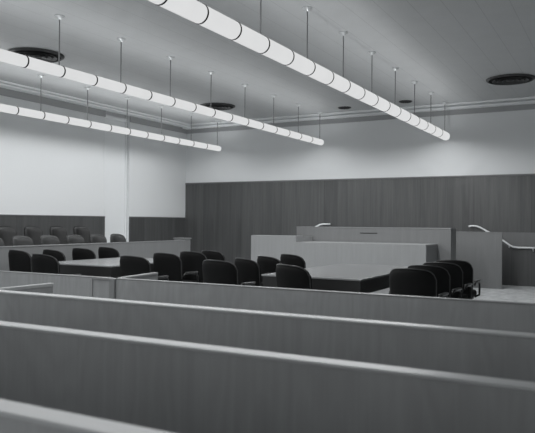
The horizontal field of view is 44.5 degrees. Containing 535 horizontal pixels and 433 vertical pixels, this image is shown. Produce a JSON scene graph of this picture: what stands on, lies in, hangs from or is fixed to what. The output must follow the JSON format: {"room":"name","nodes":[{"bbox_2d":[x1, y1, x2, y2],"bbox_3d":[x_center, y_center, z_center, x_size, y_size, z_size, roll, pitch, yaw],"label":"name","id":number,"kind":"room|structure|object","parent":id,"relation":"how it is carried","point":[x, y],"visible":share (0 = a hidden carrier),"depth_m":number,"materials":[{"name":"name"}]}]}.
{"room":"courtroom","nodes":[
{"label":"courtroom","id":0,"kind":"room"},
{"bbox_2d":[0,95,186,241],"bbox_3d":[-6.832,-0.643,10.667,0.400,4.068,18.200,0,-1,29],"label":"wall","id":1,"kind":"structure","parent":0,"point":[47,167],"depth_m":14.79,"materials":[{"name":"paint"}]},
{"bbox_2d":[0,216,185,241],"bbox_3d":[-6.659,0.671,10.537,0.035,1.440,18.165,0,-1,29],"label":"wall paneling","id":2,"kind":"structure","parent":1,"relation":"attached to","point":[140,229],"depth_m":15.51,"materials":[{"name":"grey wood"}]},
{"bbox_2d":[0,214,185,217],"bbox_3d":[-6.653,-0.061,10.534,0.045,0.025,18.150,0,-1,29],"label":"trim","id":3,"kind":"structure","parent":1,"relation":"attached to","point":[0,214],"depth_m":14.68,"materials":[{"name":"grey wood"}]},
{"bbox_2d":[0,80,190,133],"bbox_3d":[-6.506,-2.634,10.515,0.310,0.083,18.200,0,-1,29],"label":"trim","id":4,"kind":"structure","parent":1,"relation":"attached to","point":[3,84],"depth_m":14.78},
{"bbox_2d":[104,115,126,242],"bbox_3d":[-3.761,-0.520,16.065,0.060,3.840,0.880,0,-1,29],"label":"column","id":5,"kind":"structure","parent":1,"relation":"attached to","point":[115,151],"depth_m":16.12,"materials":[{"name":"white paint"}]},
{"bbox_2d":[0,0,534,123],"bbox_3d":[0.039,-2.732,7.071,15.900,0.150,18.400,0,-1,29],"label":"ceiling","id":6,"kind":"structure","parent":0,"point":[451,48],"depth_m":10.29,"materials":[{"name":"white paint"}]},
{"bbox_2d":[7,47,64,62],"bbox_3d":[-3.793,-2.627,10.716,0.898,0.046,0.898,0,-1,29],"label":"ceiling vent","id":7,"kind":"object","parent":6,"relation":"in","point":[46,55],"visible":0.68,"depth_m":10.54,"materials":[{"name":"metal"}]},
{"bbox_2d":[0,75,220,150],"bbox_3d":[-4.510,-2.239,11.749,0.150,0.823,13.428,0,-1,29],"label":"pendant light","id":8,"kind":"object","parent":6,"relation":"hanging from","point":[5,108],"visible":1,"depth_m":13.60,"materials":[{"name":"metal"}]},
{"bbox_2d":[0,103,17,113],"bbox_3d":[-4.661,-1.906,11.473,0.142,0.142,0.590,0,-1,29],"label":"diffuser","id":9,"kind":"object","parent":8,"relation":"attached to","point":[5,108],"depth_m":11.54,"materials":[{"name":"white plastic"}]},
{"bbox_2d":[17,107,43,118],"bbox_3d":[-4.371,-1.899,12.005,0.142,0.142,0.590,0,-1,29],"label":"diffuser","id":10,"kind":"object","parent":8,"relation":"attached to","point":[20,111],"depth_m":11.96,"materials":[{"name":"white plastic"}]},
{"bbox_2d":[43,112,68,123],"bbox_3d":[-4.082,-1.893,12.537,0.142,0.142,0.590,0,-1,29],"label":"diffuser","id":11,"kind":"object","parent":8,"relation":"attached to","point":[46,116],"depth_m":12.49,"materials":[{"name":"white plastic"}]},
{"bbox_2d":[68,117,90,127],"bbox_3d":[-3.792,-1.886,13.070,0.142,0.142,0.590,0,-1,29],"label":"diffuser","id":12,"kind":"object","parent":8,"relation":"attached to","point":[73,121],"depth_m":13.04,"materials":[{"name":"white plastic"}]},
{"bbox_2d":[90,121,110,130],"bbox_3d":[-3.503,-1.879,13.602,0.142,0.142,0.590,0,-1,29],"label":"diffuser","id":13,"kind":"object","parent":8,"relation":"attached to","point":[95,125],"depth_m":13.57,"materials":[{"name":"white plastic"}]},
{"bbox_2d":[110,125,129,134],"bbox_3d":[-3.213,-1.873,14.135,0.142,0.142,0.590,0,-1,29],"label":"diffuser","id":14,"kind":"object","parent":8,"relation":"attached to","point":[116,129],"depth_m":14.09,"materials":[{"name":"white plastic"}]},
{"bbox_2d":[130,129,147,137],"bbox_3d":[-2.924,-1.866,14.667,0.142,0.142,0.590,0,-1,29],"label":"diffuser","id":15,"kind":"object","parent":8,"relation":"attached to","point":[133,132],"depth_m":14.64,"materials":[{"name":"white plastic"}]},
{"bbox_2d":[148,132,163,140],"bbox_3d":[-2.634,-1.859,15.199,0.142,0.142,0.590,0,-1,29],"label":"diffuser","id":16,"kind":"object","parent":8,"relation":"attached to","point":[154,136],"depth_m":15.17,"materials":[{"name":"white plastic"}]},
{"bbox_2d":[164,135,179,143],"bbox_3d":[-2.345,-1.853,15.732,0.142,0.142,0.590,0,-1,29],"label":"diffuser","id":17,"kind":"object","parent":8,"relation":"attached to","point":[166,138],"depth_m":15.71,"materials":[{"name":"white plastic"}]},
{"bbox_2d":[179,138,193,145],"bbox_3d":[-2.055,-1.846,16.264,0.142,0.142,0.590,0,-1,29],"label":"diffuser","id":18,"kind":"object","parent":8,"relation":"attached to","point":[181,141],"depth_m":16.23,"materials":[{"name":"white plastic"}]},
{"bbox_2d":[193,141,206,148],"bbox_3d":[-1.766,-1.839,16.796,0.142,0.142,0.590,0,-1,29],"label":"diffuser","id":19,"kind":"object","parent":8,"relation":"attached to","point":[195,144],"depth_m":16.75,"materials":[{"name":"white plastic"}]},
{"bbox_2d":[207,144,220,150],"bbox_3d":[-1.465,-1.832,17.351,0.142,0.142,0.640,0,-1,29],"label":"diffuser","id":20,"kind":"object","parent":8,"relation":"attached to","point":[211,147],"depth_m":17.32,"materials":[{"name":"white plastic"}]},
{"bbox_2d":[0,14,323,144],"bbox_3d":[-1.874,-2.238,10.316,0.156,0.811,13.428,0,-1,29],"label":"pendant light","id":21,"kind":"object","parent":6,"relation":"hanging from","point":[9,57],"visible":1,"depth_m":9.99,"materials":[{"name":"metal"}]},
{"bbox_2d":[0,49,27,66],"bbox_3d":[-3.183,-1.941,7.910,0.148,0.148,0.590,0,-1,29],"label":"diffuser","id":22,"kind":"object","parent":21,"relation":"attached to","point":[9,57],"depth_m":7.97,"materials":[{"name":"white plastic"}]},
{"bbox_2d":[26,56,64,76],"bbox_3d":[-2.894,-1.934,8.443,0.148,0.148,0.590,0,-1,29],"label":"diffuser","id":23,"kind":"object","parent":21,"relation":"attached to","point":[35,64],"depth_m":8.40,"materials":[{"name":"white plastic"}]},
{"bbox_2d":[62,67,96,84],"bbox_3d":[-2.604,-1.927,8.975,0.148,0.148,0.590,0,-1,29],"label":"diffuser","id":24,"kind":"object","parent":21,"relation":"attached to","point":[68,73],"depth_m":8.92,"materials":[{"name":"white plastic"}]},
{"bbox_2d":[95,76,125,92],"bbox_3d":[-2.315,-1.921,9.507,0.148,0.148,0.590,0,-1,29],"label":"diffuser","id":25,"kind":"object","parent":21,"relation":"attached to","point":[101,82],"depth_m":9.47,"materials":[{"name":"white plastic"}]},
{"bbox_2d":[123,84,150,99],"bbox_3d":[-2.025,-1.914,10.040,0.148,0.148,0.590,0,-1,29],"label":"diffuser","id":26,"kind":"object","parent":21,"relation":"attached to","point":[134,91],"depth_m":9.99,"materials":[{"name":"white plastic"}]},
{"bbox_2d":[150,91,174,105],"bbox_3d":[-1.736,-1.907,10.572,0.148,0.148,0.590,0,-1,29],"label":"diffuser","id":27,"kind":"object","parent":21,"relation":"attached to","point":[155,97],"depth_m":10.53,"materials":[{"name":"white plastic"}]},
{"bbox_2d":[172,98,195,110],"bbox_3d":[-1.446,-1.901,11.104,0.148,0.148,0.590,0,-1,29],"label":"diffuser","id":28,"kind":"object","parent":21,"relation":"attached to","point":[178,103],"depth_m":11.06,"materials":[{"name":"white plastic"}]},
{"bbox_2d":[194,104,214,116],"bbox_3d":[-1.157,-1.894,11.637,0.148,0.148,0.590,0,-1,29],"label":"diffuser","id":29,"kind":"object","parent":21,"relation":"attached to","point":[200,109],"depth_m":11.60,"materials":[{"name":"white plastic"}]},
{"bbox_2d":[214,109,231,120],"bbox_3d":[-0.867,-1.887,12.169,0.148,0.148,0.590,0,-1,29],"label":"diffuser","id":30,"kind":"object","parent":21,"relation":"attached to","point":[218,114],"depth_m":12.12,"materials":[{"name":"white plastic"}]},
{"bbox_2d":[230,114,248,124],"bbox_3d":[-0.578,-1.881,12.701,0.148,0.148,0.590,0,-1,29],"label":"diffuser","id":31,"kind":"object","parent":21,"relation":"attached to","point":[235,119],"depth_m":12.66,"materials":[{"name":"white plastic"}]},
{"bbox_2d":[247,119,262,128],"bbox_3d":[-0.288,-1.874,13.234,0.148,0.148,0.590,0,-1,29],"label":"diffuser","id":32,"kind":"object","parent":21,"relation":"attached to","point":[251,123],"depth_m":13.19,"materials":[{"name":"white plastic"}]},
{"bbox_2d":[262,123,276,132],"bbox_3d":[0.001,-1.867,13.766,0.148,0.148,0.590,0,-1,29],"label":"diffuser","id":33,"kind":"object","parent":21,"relation":"attached to","point":[266,127],"depth_m":13.72,"materials":[{"name":"white plastic"}]},
{"bbox_2d":[275,127,289,135],"bbox_3d":[0.291,-1.861,14.299,0.148,0.148,0.590,0,-1,29],"label":"diffuser","id":34,"kind":"object","parent":21,"relation":"attached to","point":[280,131],"depth_m":14.26,"materials":[{"name":"white plastic"}]},
{"bbox_2d":[288,130,301,138],"bbox_3d":[0.580,-1.854,14.831,0.148,0.148,0.590,0,-1,29],"label":"diffuser","id":35,"kind":"object","parent":21,"relation":"attached to","point":[292,134],"depth_m":14.79,"materials":[{"name":"white plastic"}]},
{"bbox_2d":[300,134,312,141],"bbox_3d":[0.870,-1.847,15.363,0.148,0.148,0.590,0,-1,29],"label":"diffuser","id":36,"kind":"object","parent":21,"relation":"attached to","point":[303,137],"depth_m":15.33,"materials":[{"name":"white plastic"}]},
{"bbox_2d":[311,137,323,144],"bbox_3d":[1.171,-1.840,15.918,0.148,0.148,0.640,0,-1,29],"label":"diffuser","id":37,"kind":"object","parent":21,"relation":"attached to","point":[314,140],"depth_m":15.88,"materials":[{"name":"white plastic"}]},
{"bbox_2d":[201,103,234,109],"bbox_3d":[-1.173,-2.568,15.334,0.836,0.046,0.836,0,-1,29],"label":"ceiling vent","id":38,"kind":"object","parent":6,"relation":"in","point":[218,106],"visible":0.84,"depth_m":15.19,"materials":[{"name":"metal"}]},
{"bbox_2d":[148,0,449,139],"bbox_3d":[0.814,-2.210,8.854,0.198,0.852,13.428,0,-1,29],"label":"pendant light","id":39,"kind":"object","parent":6,"relation":"hanging from","point":[195,11],"visible":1,"depth_m":7.66,"materials":[{"name":"metal"}]},
{"bbox_2d":[148,0,164,4],"bbox_3d":[-1.074,-1.927,5.384,0.190,0.190,0.590,0,-1,29],"label":"diffuser","id":40,"kind":"object","parent":39,"relation":"attached to","point":[157,2],"depth_m":5.60,"materials":[{"name":"white plastic"}]},
{"bbox_2d":[160,0,207,22],"bbox_3d":[-0.784,-1.920,5.916,0.190,0.190,0.590,0,-1,29],"label":"diffuser","id":41,"kind":"object","parent":39,"relation":"attached to","point":[195,11],"depth_m":5.92,"materials":[{"name":"white plastic"}]},
{"bbox_2d":[199,6,240,38],"bbox_3d":[-0.495,-1.913,6.448,0.190,0.190,0.590,0,-1,29],"label":"diffuser","id":42,"kind":"object","parent":39,"relation":"attached to","point":[215,21],"depth_m":6.39,"materials":[{"name":"white plastic"}]},
{"bbox_2d":[233,23,268,52],"bbox_3d":[-0.206,-1.907,6.981,0.190,0.190,0.590,0,-1,29],"label":"diffuser","id":43,"kind":"object","parent":39,"relation":"attached to","point":[247,37],"depth_m":6.93,"materials":[{"name":"white plastic"}]},
{"bbox_2d":[262,39,292,64],"bbox_3d":[0.084,-1.900,7.513,0.190,0.190,0.590,0,-1,29],"label":"diffuser","id":44,"kind":"object","parent":39,"relation":"attached to","point":[275,51],"depth_m":7.46,"materials":[{"name":"white plastic"}]},
{"bbox_2d":[287,51,314,74],"bbox_3d":[0.373,-1.893,8.045,0.190,0.190,0.590,0,-1,29],"label":"diffuser","id":45,"kind":"object","parent":39,"relation":"attached to","point":[299,63],"depth_m":8.00,"materials":[{"name":"white plastic"}]},
{"bbox_2d":[309,62,332,83],"bbox_3d":[0.663,-1.887,8.578,0.190,0.190,0.590,0,-1,29],"label":"diffuser","id":46,"kind":"object","parent":39,"relation":"attached to","point":[319,73],"depth_m":8.53,"materials":[{"name":"white plastic"}]},
{"bbox_2d":[328,72,349,91],"bbox_3d":[0.952,-1.880,9.110,0.190,0.190,0.590,0,-1,29],"label":"diffuser","id":47,"kind":"object","parent":39,"relation":"attached to","point":[339,83],"depth_m":9.07,"materials":[{"name":"white plastic"}]},
{"bbox_2d":[345,81,364,98],"bbox_3d":[1.242,-1.873,9.642,0.190,0.190,0.590,0,-1,29],"label":"diffuser","id":48,"kind":"object","parent":39,"relation":"attached to","point":[355,91],"depth_m":9.60,"materials":[{"name":"white plastic"}]},
{"bbox_2d":[360,89,377,105],"bbox_3d":[1.531,-1.867,10.175,0.190,0.190,0.590,0,-1,29],"label":"diffuser","id":49,"kind":"object","parent":39,"relation":"attached to","point":[369,98],"depth_m":10.13,"materials":[{"name":"white plastic"}]},
{"bbox_2d":[372,96,389,110],"bbox_3d":[1.821,-1.860,10.707,0.190,0.190,0.590,0,-1,29],"label":"diffuser","id":50,"kind":"object","parent":39,"relation":"attached to","point":[381,104],"depth_m":10.65,"materials":[{"name":"white plastic"}]},
{"bbox_2d":[385,102,400,116],"bbox_3d":[2.110,-1.853,11.239,0.190,0.190,0.590,0,-1,29],"label":"diffuser","id":51,"kind":"object","parent":39,"relation":"attached to","point":[394,110],"depth_m":11.20,"materials":[{"name":"white plastic"}]},
{"bbox_2d":[396,108,410,120],"bbox_3d":[2.400,-1.847,11.772,0.190,0.190,0.590,0,-1,29],"label":"diffuser","id":52,"kind":"object","parent":39,"relation":"attached to","point":[404,115],"depth_m":11.72,"materials":[{"name":"white plastic"}]},
{"bbox_2d":[406,113,419,125],"bbox_3d":[2.689,-1.840,12.304,0.190,0.190,0.590,0,-1,29],"label":"diffuser","id":53,"kind":"object","parent":39,"relation":"attached to","point":[414,120],"depth_m":12.27,"materials":[{"name":"white plastic"}]},
{"bbox_2d":[415,118,427,129],"bbox_3d":[2.979,-1.833,12.836,0.190,0.190,0.590,0,-1,29],"label":"diffuser","id":54,"kind":"object","parent":39,"relation":"attached to","point":[423,125],"depth_m":12.79,"materials":[{"name":"white plastic"}]},
{"bbox_2d":[423,122,435,132],"bbox_3d":[3.268,-1.827,13.369,0.190,0.190,0.590,0,-1,29],"label":"diffuser","id":55,"kind":"object","parent":39,"relation":"attached to","point":[430,128],"depth_m":13.33,"materials":[{"name":"white plastic"}]},
{"bbox_2d":[432,126,442,136],"bbox_3d":[3.558,-1.820,13.901,0.190,0.190,0.590,0,-1,29],"label":"diffuser","id":56,"kind":"object","parent":39,"relation":"attached to","point":[438,132],"depth_m":13.87,"materials":[{"name":"white plastic"}]},
{"bbox_2d":[438,130,449,139],"bbox_3d":[3.859,-1.813,14.456,0.190,0.190,0.640,0,-1,29],"label":"diffuser","id":57,"kind":"object","parent":39,"relation":"attached to","point":[445,135],"depth_m":14.42,"materials":[{"name":"white plastic"}]},
{"bbox_2d":[338,106,350,108],"bbox_3d":[1.820,-2.562,15.437,0.310,0.020,0.310,0,-1,29],"label":"ceiling speaker","id":58,"kind":"object","parent":6,"relation":"attached to","point":[342,107],"visible":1,"depth_m":15.37,"materials":[{"name":"metal"}]},
{"bbox_2d":[399,100,411,102],"bbox_3d":[3.080,-2.561,14.595,0.296,0.020,0.296,0,-1,29],"label":"ceiling speaker","id":59,"kind":"object","parent":6,"relation":"attached to","point":[401,101],"visible":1,"depth_m":14.56,"materials":[{"name":"metal"}]},
{"bbox_2d":[486,74,534,84],"bbox_3d":[4.549,-2.553,12.245,0.877,0.046,0.877,0,-1,29],"label":"ceiling vent","id":60,"kind":"object","parent":6,"relation":"in","point":[506,79],"visible":1,"depth_m":12.18,"materials":[{"name":"metal"}]},
{"bbox_2d":[186,109,534,182],"bbox_3d":[4.371,-0.523,15.047,15.900,4.068,0.200,0,-1,29],"label":"wall","id":61,"kind":"structure","parent":0,"point":[490,143],"depth_m":15.93,"materials":[{"name":"paint"}]},
{"bbox_2d":[183,96,534,133],"bbox_3d":[4.444,-2.503,14.753,15.500,0.113,0.290,0,-1,29],"label":"trim","id":62,"kind":"structure","parent":61,"relation":"attached to","point":[522,100],"depth_m":15.71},
{"bbox_2d":[185,175,534,286],"bbox_3d":[4.484,0.308,14.841,15.500,2.405,0.035,0,-1,29],"label":"wall paneling","id":63,"kind":"structure","parent":61,"relation":"attached to","point":[223,218],"depth_m":16.00,"materials":[{"name":"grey wood"}]},
{"bbox_2d":[185,174,534,183],"bbox_3d":[4.489,-0.912,14.845,15.500,0.035,0.050,0,-1,29],"label":"trim","id":64,"kind":"structure","parent":61,"relation":"attached to","point":[501,174],"depth_m":15.92,"materials":[{"name":"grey wood"}]},
{"bbox_2d":[469,225,488,231],"bbox_3d":[4.816,0.334,14.577,0.644,0.286,0.110,0,-1,29],"label":"handrail","id":65,"kind":"object","parent":61,"relation":"attached to","point":[485,230],"visible":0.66,"depth_m":14.58,"materials":[{"name":"silver metal"}]},
{"bbox_2d":[502,232,534,248],"bbox_3d":[8.194,0.532,12.788,7.020,0.355,0.020,0,-1,29],"label":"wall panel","id":66,"kind":"structure","parent":61,"relation":"attached to","point":[519,239],"depth_m":14.25,"materials":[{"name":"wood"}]},
{"bbox_2d":[502,239,534,250],"bbox_3d":[5.471,0.620,14.218,0.770,0.268,0.110,0,-1,29],"label":"handrail","id":67,"kind":"object","parent":61,"relation":"attached to","point":[504,241],"visible":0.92,"depth_m":14.18,"materials":[{"name":"silver metal"}]},
{"bbox_2d":[473,285,534,302],"bbox_3d":[0.008,1.485,7.035,15.900,0.150,18.400,0,-1,29],"label":"floor","id":68,"kind":"structure","parent":0,"point":[509,293],"depth_m":12.52,"materials":[{"name":"grey carpet"}]},
{"bbox_2d":[8,250,31,271],"bbox_3d":[-3.633,0.951,9.923,0.590,0.913,0.569,0,-1,37],"label":"chair","id":69,"kind":"object","parent":68,"relation":"on","point":[19,261],"visible":0.48,"depth_m":9.66,"materials":[{"name":"fabric"}]},
{"bbox_2d":[0,271,95,296],"bbox_3d":[-3.403,0.977,7.170,3.975,0.820,0.062,0,-1,29],"label":"rail","id":70,"kind":"object","parent":68,"relation":"on","point":[74,285],"visible":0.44,"depth_m":6.43,"materials":[{"name":"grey wood"}]},
{"bbox_2d":[43,249,65,260],"bbox_3d":[-3.323,0.967,10.504,0.578,0.895,0.558,0,-1,35],"label":"chair","id":71,"kind":"object","parent":68,"relation":"on","point":[58,255],"visible":0.18,"depth_m":10.24,"materials":[{"name":"fabric"}]},
{"bbox_2d":[31,254,80,274],"bbox_3d":[-2.813,0.941,8.626,0.595,0.922,0.575,0,-1,37],"label":"chair","id":72,"kind":"object","parent":68,"relation":"on","point":[41,263],"visible":0.41,"depth_m":8.36,"materials":[{"name":"fabric"}]},
{"bbox_2d":[72,248,95,259],"bbox_3d":[-3.037,0.974,11.123,0.578,0.895,0.558,0,-1,29],"label":"chair","id":73,"kind":"object","parent":68,"relation":"on","point":[77,253],"visible":0.27,"depth_m":10.87,"materials":[{"name":"fabric"}]},
{"bbox_2d":[0,399,170,432],"bbox_3d":[0.452,0.957,1.558,7.890,0.820,0.697,0,-1,29],"label":"pew","id":74,"kind":"object","parent":68,"relation":"on","point":[15,417],"visible":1,"depth_m":1.75,"materials":[{"name":"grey wood"}]},
{"bbox_2d":[0,240,185,270],"bbox_3d":[-3.413,0.955,11.620,0.075,0.940,6.576,0,-1,29],"label":"rail","id":75,"kind":"object","parent":68,"relation":"on","point":[145,249],"visible":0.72,"depth_m":12.49,"materials":[{"name":"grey wood"}]},
{"bbox_2d":[92,276,115,298],"bbox_3d":[-1.529,0.982,6.147,0.285,0.820,0.070,0,-1,29],"label":"gate post","id":76,"kind":"object","parent":68,"relation":"on","point":[103,287],"visible":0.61,"depth_m":6.14,"materials":[{"name":"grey wood"}]},
{"bbox_2d":[118,272,157,279],"bbox_3d":[-1.274,0.926,6.472,0.064,0.700,0.710,0,-1,19],"label":"gate","id":77,"kind":"object","parent":76,"relation":"attached to","point":[154,275],"visible":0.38,"depth_m":6.57,"materials":[{"name":"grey wood"}]},
{"bbox_2d":[58,257,153,277],"bbox_3d":[-2.223,1.040,9.733,1.300,0.755,1.760,0,-1,29],"label":"table","id":78,"kind":"object","parent":68,"relation":"on","point":[104,267],"visible":0.21,"depth_m":8.95,"materials":[{"name":"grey wood"}]},
{"bbox_2d":[98,247,119,258],"bbox_3d":[-2.733,0.981,11.651,0.578,0.895,0.558,0,-1,35],"label":"chair","id":79,"kind":"object","parent":68,"relation":"on","point":[103,252],"visible":0.28,"depth_m":11.40,"materials":[{"name":"fabric"}]},
{"bbox_2d":[120,255,168,280],"bbox_3d":[-1.656,0.956,8.587,0.587,0.909,0.566,0,-1,31],"label":"chair","id":80,"kind":"object","parent":68,"relation":"on","point":[129,265],"visible":0.35,"depth_m":8.33,"materials":[{"name":"fabric"}]},
{"bbox_2d":[153,253,197,282],"bbox_3d":[-1.349,0.962,9.337,0.590,0.913,0.569,0,-1,33],"label":"chair","id":81,"kind":"object","parent":68,"relation":"on","point":[168,264],"visible":0.57,"depth_m":9.09,"materials":[{"name":"fabric"}]},
{"bbox_2d":[173,237,190,250],"bbox_3d":[-1.919,0.970,14.717,0.330,0.985,0.245,0,-1,29],"label":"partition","id":82,"kind":"object","parent":68,"relation":"on","point":[179,238],"visible":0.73,"depth_m":14.65,"materials":[{"name":"grey wood"}]},
{"bbox_2d":[180,251,207,282],"bbox_3d":[-1.039,0.969,9.857,0.590,0.913,0.569,0,-1,33],"label":"chair","id":83,"kind":"object","parent":68,"relation":"on","point":[191,261],"visible":0.38,"depth_m":9.60,"materials":[{"name":"fabric"}]},
{"bbox_2d":[201,250,224,260],"bbox_3d":[-0.801,0.986,10.599,0.578,0.895,0.558,0,-1,39],"label":"chair","id":84,"kind":"object","parent":68,"relation":"on","point":[211,255],"visible":0.14,"depth_m":10.34,"materials":[{"name":"fabric"}]},
{"bbox_2d":[202,260,255,285],"bbox_3d":[-0.497,0.958,7.798,0.587,0.909,0.566,0,-1,33],"label":"chair","id":85,"kind":"object","parent":68,"relation":"on","point":[214,271],"visible":0.54,"depth_m":7.55,"materials":[{"name":"fabric"}]},
{"bbox_2d":[234,258,261,285],"bbox_3d":[-0.150,0.972,8.426,0.558,0.895,0.578,1,-1,-35],"label":"chair","id":86,"kind":"object","parent":68,"relation":"on","point":[249,270],"visible":0.45,"depth_m":8.18,"materials":[{"name":"fabric"}]},
{"bbox_2d":[0,321,534,432],"bbox_3d":[0.943,0.968,2.461,7.890,0.820,0.697,0,-1,29],"label":"pew","id":87,"kind":"object","parent":68,"relation":"on","point":[171,386],"visible":1,"depth_m":2.66,"materials":[{"name":"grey wood"}]},
{"bbox_2d":[0,283,534,381],"bbox_3d":[1.446,0.980,3.386,7.890,0.820,0.697,0,-1,29],"label":"pew","id":88,"kind":"object","parent":68,"relation":"on","point":[461,350],"visible":0.48,"depth_m":3.71,"materials":[{"name":"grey wood"}]},
{"bbox_2d":[257,256,281,281],"bbox_3d":[0.131,0.979,8.965,0.558,0.895,0.578,1,-1,-37],"label":"chair","id":89,"kind":"object","parent":68,"relation":"on","point":[267,264],"visible":0.28,"depth_m":8.73,"materials":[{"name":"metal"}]},
{"bbox_2d":[251,235,312,261],"bbox_3d":[0.291,0.923,13.245,1.004,1.085,0.772,0,-1,29],"label":"desk","id":90,"kind":"object","parent":68,"relation":"on","point":[274,246],"visible":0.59,"depth_m":12.93,"materials":[{"name":"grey wood"}]},
{"bbox_2d":[280,254,305,267],"bbox_3d":[0.461,0.987,9.573,0.558,0.895,0.578,1,-1,-39],"label":"chair","id":91,"kind":"object","parent":68,"relation":"on","point":[289,259],"visible":0.26,"depth_m":9.32,"materials":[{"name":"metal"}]},
{"bbox_2d":[276,264,311,289],"bbox_3d":[0.368,0.949,6.837,0.575,0.922,0.595,1,-1,-37],"label":"chair","id":92,"kind":"object","parent":68,"relation":"on","point":[287,276],"visible":0.4,"depth_m":6.59,"materials":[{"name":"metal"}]},
{"bbox_2d":[116,278,534,332],"bbox_3d":[1.996,0.991,4.234,7.733,0.820,0.062,0,-1,29],"label":"partition","id":93,"kind":"object","parent":68,"relation":"on","point":[454,312],"visible":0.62,"depth_m":4.99,"materials":[{"name":"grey wood"}]},
{"bbox_2d":[261,263,407,292],"bbox_3d":[1.035,1.051,8.229,1.200,0.755,2.430,0,-1,29],"label":"table","id":94,"kind":"object","parent":68,"relation":"on","point":[362,278],"visible":0.47,"depth_m":7.40,"materials":[{"name":"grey wood"}]},
{"bbox_2d":[296,241,436,293],"bbox_3d":[1.851,0.985,12.410,2.534,0.970,0.797,0,-1,29],"label":"desk","id":95,"kind":"object","parent":68,"relation":"on","point":[314,253],"visible":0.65,"depth_m":12.03,"materials":[{"name":"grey wood"}]},
{"bbox_2d":[297,227,455,259],"bbox_3d":[2.091,0.846,12.988,3.164,1.262,0.446,0,-1,29],"label":"bench","id":96,"kind":"object","parent":68,"relation":"on","point":[445,238],"visible":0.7,"depth_m":12.60,"materials":[{"name":"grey wood"}]},
{"bbox_2d":[389,268,448,297],"bbox_3d":[1.549,0.971,6.819,0.578,0.895,0.558,0,-1,31],"label":"chair","id":97,"kind":"object","parent":68,"relation":"on","point":[402,281],"visible":0.55,"depth_m":6.58,"materials":[{"name":"black leather"}]},
{"bbox_2d":[408,265,461,298],"bbox_3d":[1.835,0.977,7.335,0.578,0.895,0.558,0,-1,33],"label":"chair","id":98,"kind":"object","parent":68,"relation":"on","point":[442,275],"visible":0.31,"depth_m":7.08,"materials":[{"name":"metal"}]},
{"bbox_2d":[423,262,472,298],"bbox_3d":[2.136,0.984,7.900,0.578,0.895,0.558,0,-1,31],"label":"chair","id":99,"kind":"object","parent":68,"relation":"on","point":[455,271],"visible":0.34,"depth_m":7.65,"materials":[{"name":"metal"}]},
{"bbox_2d":[436,260,480,298],"bbox_3d":[2.414,0.991,8.420,0.578,0.895,0.558,0,-1,29],"label":"chair","id":100,"kind":"object","parent":68,"relation":"on","point":[466,267],"visible":0.38,"depth_m":8.18,"materials":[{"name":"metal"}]},
{"bbox_2d":[456,232,501,288],"bbox_3d":[4.233,0.911,13.880,1.420,1.178,0.059,0,-1,29],"label":"guard","id":101,"kind":"object","parent":68,"relation":"on","point":[482,250],"visible":0.52,"depth_m":13.69,"materials":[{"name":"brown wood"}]},
{"bbox_3d":[-3.864,1.348,11.845,0.900,0.150,6.550,0,-1,29],"label":"platform","id":102,"kind":"object","parent":68,"relation":"on","visible":0},
{"bbox_2d":[11,235,32,245],"bbox_3d":[-4.115,0.798,11.277,0.562,0.937,0.452,0,-1,29],"label":"chair","id":103,"kind":"object","parent":102,"relation":"on","point":[18,240],"visible":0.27,"depth_m":11.40,"materials":[{"name":"grey fabric"}]},
{"bbox_2d":[40,235,59,244],"bbox_3d":[-3.819,0.805,11.822,0.562,0.937,0.452,0,-1,29],"label":"chair","id":104,"kind":"object","parent":102,"relation":"on","point":[44,239],"visible":0.34,"depth_m":11.95,"materials":[{"name":"grey fabric"}]},
{"bbox_2d":[66,234,84,243],"bbox_3d":[-3.518,0.812,12.376,0.562,0.937,0.452,0,-1,29],"label":"chair","id":105,"kind":"object","parent":102,"relation":"on","point":[70,239],"visible":0.27,"depth_m":12.51,"materials":[{"name":"grey fabric"}]},
{"bbox_2d":[90,234,106,242],"bbox_3d":[-3.222,0.819,12.920,0.562,0.937,0.452,0,-1,29],"label":"chair","id":106,"kind":"object","parent":102,"relation":"on","point":[94,238],"visible":0.25,"depth_m":13.06,"materials":[{"name":"grey fabric"}]},
{"bbox_2d":[110,234,125,241],"bbox_3d":[-2.945,0.825,13.430,0.562,0.937,0.452,0,-1,29],"label":"chair","id":107,"kind":"object","parent":102,"relation":"on","point":[113,237],"visible":0.32,"depth_m":13.56,"materials":[{"name":"grey fabric"}]},
{"bbox_3d":[-4.869,1.270,12.365,1.364,0.300,6.500,0,-1,29],"label":"platform","id":108,"kind":"object","parent":68,"relation":"on","visible":0},
{"bbox_2d":[0,226,16,245],"bbox_3d":[-4.734,0.651,12.128,0.562,0.937,0.452,0,-1,29],"label":"chair","id":109,"kind":"object","parent":108,"relation":"on","point":[6,233],"visible":0.3,"depth_m":12.27,"materials":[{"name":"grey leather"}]},
{"bbox_2d":[24,226,42,244],"bbox_3d":[-4.428,0.658,12.690,0.562,0.937,0.452,0,-1,29],"label":"chair","id":110,"kind":"object","parent":108,"relation":"on","point":[33,232],"visible":0.35,"depth_m":12.84,"materials":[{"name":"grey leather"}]},
{"bbox_2d":[50,226,66,243],"bbox_3d":[-4.122,0.665,13.252,0.562,0.937,0.452,0,-1,29],"label":"chair","id":111,"kind":"object","parent":108,"relation":"on","point":[59,232],"visible":0.4,"depth_m":13.41,"materials":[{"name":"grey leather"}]},
{"bbox_2d":[73,226,89,242],"bbox_3d":[-3.812,0.672,13.823,0.562,0.937,0.452,0,-1,29],"label":"chair","id":112,"kind":"object","parent":108,"relation":"on","point":[82,231],"visible":0.34,"depth_m":14.00,"materials":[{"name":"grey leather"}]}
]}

